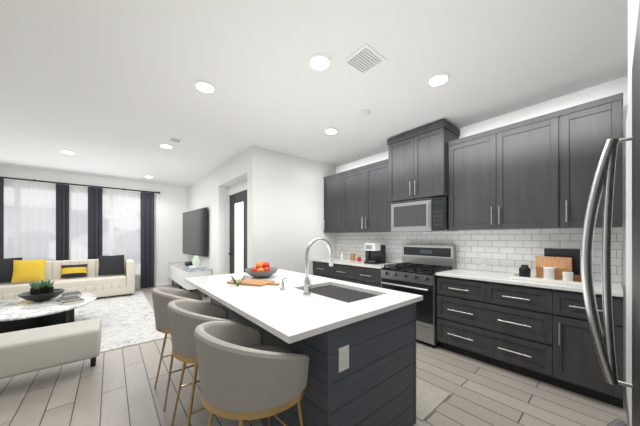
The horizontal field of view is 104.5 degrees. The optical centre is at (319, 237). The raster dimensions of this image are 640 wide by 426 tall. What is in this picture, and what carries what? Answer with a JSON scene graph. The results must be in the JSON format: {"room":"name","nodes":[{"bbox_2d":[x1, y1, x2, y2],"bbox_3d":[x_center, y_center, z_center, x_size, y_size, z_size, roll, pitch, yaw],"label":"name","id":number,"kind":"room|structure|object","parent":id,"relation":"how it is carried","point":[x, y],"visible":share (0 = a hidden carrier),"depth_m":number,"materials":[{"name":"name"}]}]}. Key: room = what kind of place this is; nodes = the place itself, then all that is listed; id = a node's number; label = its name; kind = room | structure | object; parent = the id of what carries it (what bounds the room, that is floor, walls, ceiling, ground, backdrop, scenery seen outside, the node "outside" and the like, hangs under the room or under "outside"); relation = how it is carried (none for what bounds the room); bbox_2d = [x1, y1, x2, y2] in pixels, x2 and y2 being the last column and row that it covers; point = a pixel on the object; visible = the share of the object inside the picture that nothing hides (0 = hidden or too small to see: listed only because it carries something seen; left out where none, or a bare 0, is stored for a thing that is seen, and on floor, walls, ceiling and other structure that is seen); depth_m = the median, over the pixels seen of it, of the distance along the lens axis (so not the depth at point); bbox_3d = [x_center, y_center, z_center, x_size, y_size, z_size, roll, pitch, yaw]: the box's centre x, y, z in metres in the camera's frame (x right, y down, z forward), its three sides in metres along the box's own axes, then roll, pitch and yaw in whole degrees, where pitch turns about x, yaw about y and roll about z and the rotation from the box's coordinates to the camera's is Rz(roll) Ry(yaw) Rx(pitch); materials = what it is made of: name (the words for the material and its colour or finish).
{"room":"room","nodes":[
{"label":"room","id":0,"kind":"room"},
{"bbox_2d":[0,166,187,284],"bbox_3d":[-5.922,-0.067,5.745,5.770,2.826,0.160,0,0,-40],"label":"wall","id":1,"kind":"structure","parent":0,"point":[170,205],"depth_m":6.83,"materials":[{"name":"white paint"}]},
{"bbox_2d":[4,184,140,277],"bbox_3d":[-6.150,-0.024,5.519,3.830,2.180,0.110,0,0,-40],"label":"window frames","id":2,"kind":"structure","parent":1,"relation":"in","point":[17,207],"depth_m":5.53,"materials":[{"name":"white"}]},
{"bbox_2d":[0,176,159,193],"bbox_3d":[-6.078,-1.219,5.403,4.390,0.060,0.159,0,0,-40],"label":"curtain rod","id":3,"kind":"object","parent":1,"relation":"attached to","point":[0,176],"visible":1,"depth_m":5.70,"materials":[{"name":"black metal"}]},
{"bbox_2d":[0,178,3,258],"bbox_3d":[-6.568,0.068,4.922,0.360,2.533,0.068,0,0,-40],"label":"panel","id":4,"kind":"object","parent":3,"relation":"hanging from","point":[1,179],"visible":0.62,"depth_m":5.01,"materials":[{"name":"black fabric"}]},
{"bbox_2d":[56,184,68,260],"bbox_3d":[-5.793,0.068,5.577,0.210,2.533,0.068,0,0,-40],"label":"panel","id":5,"kind":"object","parent":3,"relation":"hanging from","point":[62,190],"visible":0.72,"depth_m":5.58,"materials":[{"name":"black fabric"}]},
{"bbox_2d":[88,187,102,258],"bbox_3d":[-5.377,0.068,5.929,0.260,2.533,0.068,0,0,-40],"label":"panel","id":6,"kind":"object","parent":3,"relation":"hanging from","point":[95,195],"visible":0.76,"depth_m":5.93,"materials":[{"name":"black fabric"}]},
{"bbox_2d":[141,192,153,287],"bbox_3d":[-4.590,0.068,6.593,0.300,2.533,0.068,0,0,-40],"label":"panel","id":7,"kind":"object","parent":3,"relation":"hanging from","point":[147,199],"visible":1,"depth_m":6.59,"materials":[{"name":"black fabric"}]},
{"bbox_2d":[183,207,207,256],"bbox_3d":[-3.199,-0.124,6.385,0.131,1.140,1.880,0,0,-44],"label":"wall-mounted tv","id":8,"kind":"object","parent":1,"relation":"attached to","point":[195,222],"visible":1,"depth_m":6.15,"materials":[{"name":"black glass"}]},
{"bbox_2d":[188,149,246,274],"bbox_3d":[-2.487,-0.067,5.806,0.205,2.826,4.180,0,0,-40],"label":"wall","id":9,"kind":"structure","parent":0,"point":[211,191],"depth_m":5.35,"materials":[{"name":"white paint"}]},
{"bbox_2d":[228,179,246,273],"bbox_3d":[-1.515,-0.067,4.906,0.120,2.826,1.550,0,0,-40],"label":"wall","id":10,"kind":"structure","parent":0,"point":[241,186],"depth_m":5.28,"materials":[{"name":"white paint"}]},
{"bbox_2d":[228,190,246,273],"bbox_3d":[-1.647,0.221,4.997,0.095,2.240,0.950,0,0,-40],"label":"entry door","id":11,"kind":"structure","parent":10,"relation":"in","point":[238,202],"depth_m":5.04,"materials":[{"name":"black"}]},
{"bbox_2d":[247,146,335,274],"bbox_3d":[-0.439,-0.067,4.670,1.867,2.826,0.200,0,0,-40],"label":"wall","id":12,"kind":"structure","parent":0,"point":[285,193],"depth_m":4.39,"materials":[{"name":"paint"}]},
{"bbox_2d":[0,284,626,425],"bbox_3d":[-2.216,1.376,2.631,7.512,0.060,9.780,0,0,-40],"label":"floor","id":13,"kind":"structure","parent":0,"point":[119,390],"depth_m":2.11,"materials":[{"name":"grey wood"}]},
{"bbox_2d":[0,318,100,378],"bbox_3d":[-2.929,1.121,2.087,1.620,0.450,0.470,0,0,-40],"label":"bench","id":14,"kind":"object","parent":13,"relation":"on","point":[35,349],"visible":1,"depth_m":2.25,"materials":[{"name":"fabric"}]},
{"bbox_2d":[74,291,168,352],"bbox_3d":[-4.503,1.340,3.664,3.350,0.012,3.690,0,0,-40],"label":"rug","id":15,"kind":"object","parent":13,"relation":"on","point":[126,320],"visible":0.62,"depth_m":4.08,"materials":[{"name":"white carpet"}]},
{"bbox_2d":[0,292,96,333],"bbox_3d":[-3.965,1.130,3.484,1.240,0.408,1.600,0,0,-40],"label":"coffee table","id":16,"kind":"object","parent":15,"relation":"on","point":[16,314],"visible":0.7,"depth_m":3.38,"materials":[{"name":"stone"}]},
{"bbox_2d":[17,279,64,301],"bbox_3d":[-4.093,0.772,3.650,0.470,0.305,0.470,0,0,-40],"label":"bowl","id":17,"kind":"object","parent":16,"relation":"on","point":[42,291],"visible":1,"depth_m":3.58,"materials":[{"name":"black ceramic"}]},
{"bbox_2d":[54,291,83,304],"bbox_3d":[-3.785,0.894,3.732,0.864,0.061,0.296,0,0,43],"label":"books","id":18,"kind":"object","parent":16,"relation":"on","point":[68,297],"visible":0.98,"depth_m":3.54,"materials":[{"name":"white paper"}]},
{"bbox_2d":[0,258,134,300],"bbox_3d":[-5.460,0.920,5.206,2.480,0.828,0.800,0,0,-40],"label":"sofa","id":19,"kind":"object","parent":15,"relation":"on","point":[110,284],"visible":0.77,"depth_m":5.32,"materials":[{"name":"beige fabric"}]},
{"bbox_2d":[0,257,22,281],"bbox_3d":[-6.047,0.623,4.708,0.488,0.458,0.218,0,0,-40],"label":"pillow","id":20,"kind":"object","parent":19,"relation":"on","point":[6,265],"visible":0.66,"depth_m":4.71,"materials":[{"name":"black fabric"}]},
{"bbox_2d":[11,259,45,282],"bbox_3d":[-5.666,0.645,4.830,0.424,0.418,0.201,0,0,-40],"label":"pillow","id":21,"kind":"object","parent":19,"relation":"on","point":[23,270],"visible":1,"depth_m":4.79,"materials":[{"name":"yellow fabric"}]},
{"bbox_2d":[61,264,86,277],"bbox_3d":[-5.330,0.724,5.378,0.403,0.269,0.149,0,0,-40],"label":"lumbar pillow","id":22,"kind":"object","parent":19,"relation":"on","point":[79,270],"visible":1,"depth_m":5.34,"materials":[{"name":"yellow fabric"}]},
{"bbox_2d":[98,255,124,275],"bbox_3d":[-4.828,0.633,5.744,0.466,0.438,0.212,0,0,-40],"label":"pillow","id":23,"kind":"object","parent":19,"relation":"on","point":[114,264],"visible":1,"depth_m":5.69,"materials":[{"name":"black fabric"}]},
{"bbox_2d":[151,287,209,411],"bbox_3d":[-1.185,0.887,2.205,0.520,0.921,0.599,0,0,-42],"label":"stool","id":24,"kind":"object","parent":13,"relation":"on","point":[161,296],"visible":0.37,"depth_m":1.98,"materials":[{"name":"fabric"}]},
{"bbox_2d":[168,262,211,296],"bbox_3d":[-3.325,1.024,6.229,0.497,0.645,2.232,0,0,-40],"label":"console","id":25,"kind":"object","parent":13,"relation":"on","point":[177,271],"visible":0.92,"depth_m":5.60,"materials":[{"name":"white paint"}]},
{"bbox_2d":[184,255,204,269],"bbox_3d":[-2.964,0.553,5.809,0.280,0.295,0.800,0,0,-40],"label":"decor","id":26,"kind":"object","parent":25,"relation":"on","point":[195,263],"depth_m":5.58,"materials":[{"name":"green ceramic"}]},
{"bbox_2d":[167,299,254,425],"bbox_3d":[-0.771,0.887,1.746,0.520,0.921,0.599,0,0,-38],"label":"stool","id":27,"kind":"object","parent":13,"relation":"on","point":[184,315],"visible":0.42,"depth_m":1.53,"materials":[{"name":"fabric"}]},
{"bbox_2d":[194,321,308,425],"bbox_3d":[-0.357,0.887,1.280,0.520,0.921,0.599,0,0,-43],"label":"stool","id":28,"kind":"object","parent":13,"relation":"on","point":[241,378],"visible":1,"depth_m":1.05,"materials":[{"name":"fabric"}]},
{"bbox_2d":[184,269,422,425],"bbox_3d":[-0.333,0.883,2.183,1.150,0.925,1.985,0,0,-40],"label":"kitchen island","id":29,"kind":"object","parent":13,"relation":"on","point":[358,340],"visible":0.81,"depth_m":1.52,"materials":[{"name":"quartz"},{"name":"painted wood"}]},
{"bbox_2d":[226,278,279,285],"bbox_3d":[-0.587,0.411,2.268,0.490,0.018,0.220,0,0,22],"label":"cutting board","id":30,"kind":"object","parent":29,"relation":"on","point":[252,282],"visible":0.94,"depth_m":2.21,"materials":[{"name":"brown wood"}]},
{"bbox_2d":[231,275,245,285],"bbox_3d":[-0.733,0.373,2.155,0.160,0.094,0.164,0,0,32],"label":"herb sprig","id":31,"kind":"object","parent":30,"relation":"on","point":[233,278],"visible":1,"depth_m":2.16,"materials":[{"name":"green plant"}]},
{"bbox_2d":[245,262,277,277],"bbox_3d":[-0.623,0.339,2.642,0.350,0.163,0.350,0,0,-40],"label":"fruit bowl","id":32,"kind":"object","parent":29,"relation":"on","point":[262,270],"visible":1,"depth_m":2.56,"materials":[{"name":"grey stone"}]},
{"bbox_2d":[280,278,286,289],"bbox_3d":[-0.296,0.375,2.002,0.057,0.090,0.043,0,0,-40],"label":"soap dispenser","id":33,"kind":"object","parent":29,"relation":"on","point":[282,282],"visible":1,"depth_m":1.99,"materials":[{"name":"silver metal"}]},
{"bbox_2d":[303,238,332,294],"bbox_3d":[0.003,0.210,1.900,0.298,0.419,0.101,0,0,-40],"label":"faucet","id":34,"kind":"object","parent":29,"relation":"on","point":[307,282],"visible":1,"depth_m":1.84,"materials":[{"name":"silver metal"}]},
{"bbox_2d":[313,261,381,287],"bbox_3d":[0.598,0.899,4.368,0.664,0.892,1.591,0,0,-40],"label":"base cabinet","id":35,"kind":"object","parent":13,"relation":"on","point":[355,274],"visible":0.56,"depth_m":4.05,"materials":[{"name":"black wood"}]},
{"bbox_2d":[312,258,395,268],"bbox_3d":[0.606,0.437,4.372,0.646,0.032,1.596,0,0,-40],"label":"countertop","id":36,"kind":"structure","parent":35,"relation":"on","point":[345,261],"depth_m":4.17,"materials":[{"name":"stone"}]},
{"bbox_2d":[340,249,343,259],"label":"bottle","id":37,"kind":"object","parent":36,"relation":"on","point":[341,253],"depth_m":4.66,"materials":[{"name":"white"}]},
{"bbox_2d":[350,254,360,260],"label":"canisters","id":38,"kind":"object","parent":36,"relation":"on","point":[352,256],"depth_m":4.53,"materials":[{"name":"brown wood"}]},
{"bbox_2d":[364,243,385,263],"bbox_3d":[0.865,0.255,4.057,0.305,0.330,0.300,0,0,-40],"label":"coffee maker","id":39,"kind":"object","parent":36,"relation":"on","point":[375,253],"visible":1,"depth_m":3.98,"materials":[{"name":"black plastic"}]},
{"bbox_2d":[381,244,455,347],"bbox_3d":[1.339,0.729,3.436,0.711,1.235,0.760,0,0,-40],"label":"gas range","id":40,"kind":"object","parent":13,"relation":"on","point":[416,274],"visible":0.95,"depth_m":3.24,"materials":[{"name":"silver metal"}]},
{"bbox_2d":[416,379,449,421],"bbox_3d":[0.427,1.341,2.554,0.470,0.008,1.550,0,0,-40],"label":"kitchen mat","id":41,"kind":"object","parent":13,"relation":"on","point":[428,397],"visible":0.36,"depth_m":2.06,"materials":[{"name":"white fabric"}]},
{"bbox_2d":[437,276,622,407],"bbox_3d":[2.078,0.899,2.617,0.664,0.892,1.415,0,0,-40],"label":"base cabinet","id":42,"kind":"object","parent":13,"relation":"on","point":[541,334],"visible":0.95,"depth_m":2.32,"materials":[{"name":"black wood"}]},
{"bbox_2d":[436,268,622,296],"bbox_3d":[2.083,0.437,2.624,0.646,0.032,1.420,0,0,-40],"label":"countertop","id":43,"kind":"structure","parent":42,"relation":"on","point":[498,277],"depth_m":2.43,"materials":[{"name":"stone"}]},
{"bbox_2d":[510,248,581,285],"bbox_3d":[2.239,0.265,2.435,0.340,0.311,0.530,0,0,-40],"label":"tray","id":44,"kind":"object","parent":43,"relation":"on","point":[559,266],"visible":0.9,"depth_m":2.39,"materials":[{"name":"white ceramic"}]},
{"bbox_2d":[581,2,639,425],"bbox_3d":[1.007,0.459,0.365,0.910,1.775,0.857,0,0,-40],"label":"fridge","id":45,"kind":"object","parent":13,"relation":"on","point":[604,176],"visible":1,"depth_m":0.63,"materials":[{"name":"grey metal"}]},
{"bbox_2d":[0,0,627,186],"bbox_3d":[-2.216,-1.510,2.631,7.512,0.060,9.780,0,0,-40],"label":"ceiling","id":46,"kind":"structure","parent":0,"point":[108,83],"depth_m":2.20,"materials":[{"name":"paint"}]},
{"bbox_2d":[168,137,181,142],"bbox_3d":[-2.196,-1.476,3.761,0.160,0.008,0.160,0,0,-40],"label":"ceiling vent","id":47,"kind":"object","parent":46,"relation":"in","point":[172,139],"visible":1,"depth_m":3.76,"materials":[{"name":"white"}]},
{"bbox_2d":[341,43,386,75],"bbox_3d":[0.366,-1.472,2.077,0.270,0.016,0.270,0,0,-40],"label":"ceiling vent","id":48,"kind":"object","parent":46,"relation":"in","point":[365,59],"visible":1,"depth_m":2.06,"materials":[{"name":"white"}]},
{"bbox_2d":[359,109,369,116],"bbox_3d":[0.529,-1.462,2.922,0.130,0.035,0.130,0,0,-40],"label":"smoke detector","id":49,"kind":"object","parent":46,"relation":"attached to","point":[365,112],"visible":1,"depth_m":2.89,"materials":[{"name":"white plastic"}]},
{"bbox_2d":[336,227,621,282],"bbox_3d":[1.560,0.169,3.739,0.011,0.545,3.798,0,0,-40],"label":"tile backsplash","id":50,"kind":"structure","parent":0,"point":[505,251],"depth_m":3.03,"materials":[{"name":"white tile"}]},
{"bbox_2d":[336,76,627,381],"bbox_3d":[1.982,-0.067,3.344,0.120,2.826,5.350,0,0,-40],"label":"wall","id":51,"kind":"structure","parent":0,"point":[620,85],"depth_m":2.51,"materials":[{"name":"white paint"}]},
{"bbox_2d":[628,0,639,100],"bbox_3d":[1.037,-0.067,0.330,1.110,2.826,0.765,0,0,-40],"label":"wall","id":52,"kind":"structure","parent":0,"point":[633,5],"depth_m":0.74,"materials":[{"name":"paint"}]},
{"label":"outside","id":53,"kind":"structure","parent":0,"visible":0},
{"bbox_2d":[4,187,140,274],"bbox_3d":[-6.592,-0.404,6.252,10.000,5.500,0.001,0,0,-40],"label":"window","id":54,"kind":"structure","parent":53,"point":[38,227],"depth_m":6.41,"materials":[{"name":"glass"}]},
{"bbox_3d":[0.928,-0.067,-0.996,7.332,2.826,0.120,0,0,-40],"label":"wall","id":55,"kind":"structure","parent":0,"visible":0},
{"bbox_2d":[135,281,177,288],"bbox_3d":[-2.835,1.296,2.076,5.547,0.100,9.427,0,0,-40],"label":"baseboard","id":56,"kind":"structure","parent":55,"relation":"attached to","point":[169,282],"depth_m":6.89,"materials":[{"name":"white wood"}]},
{"bbox_2d":[214,233,486,265],"bbox_3d":[-0.083,0.141,4.358,4.941,0.444,0.957,0,0,19],"label":"outlet plates","id":57,"kind":"object","parent":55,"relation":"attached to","point":[483,259],"visible":0.7,"depth_m":3.13,"materials":[{"name":"white plastic"}]},
{"bbox_2d":[324,159,392,232],"bbox_3d":[0.703,-0.651,4.460,0.384,1.115,1.586,0,0,-40],"label":"upper cabinet","id":58,"kind":"object","parent":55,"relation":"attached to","point":[356,199],"visible":0.9,"depth_m":4.28,"materials":[{"name":"black wood"}]},
{"bbox_2d":[387,119,459,201],"bbox_3d":[1.434,-0.992,3.503,0.504,0.925,0.824,0,0,-40],"label":"upper cabinet","id":59,"kind":"object","parent":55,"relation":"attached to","point":[418,159],"visible":0.99,"depth_m":3.29,"materials":[{"name":"black wood"}]},
{"bbox_2d":[391,196,457,231],"bbox_3d":[1.447,-0.303,3.514,0.450,0.438,0.780,0,0,-40],"label":"microwave","id":60,"kind":"object","parent":59,"relation":"attached to","point":[427,214],"visible":1,"depth_m":3.34,"materials":[{"name":"silver metal"}]},
{"bbox_2d":[448,92,622,230],"bbox_3d":[2.192,-0.651,2.698,0.384,1.115,1.399,0,0,-40],"label":"upper cabinet","id":61,"kind":"object","parent":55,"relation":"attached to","point":[538,172],"visible":0.96,"depth_m":2.49,"materials":[{"name":"black wood"}]}
]}

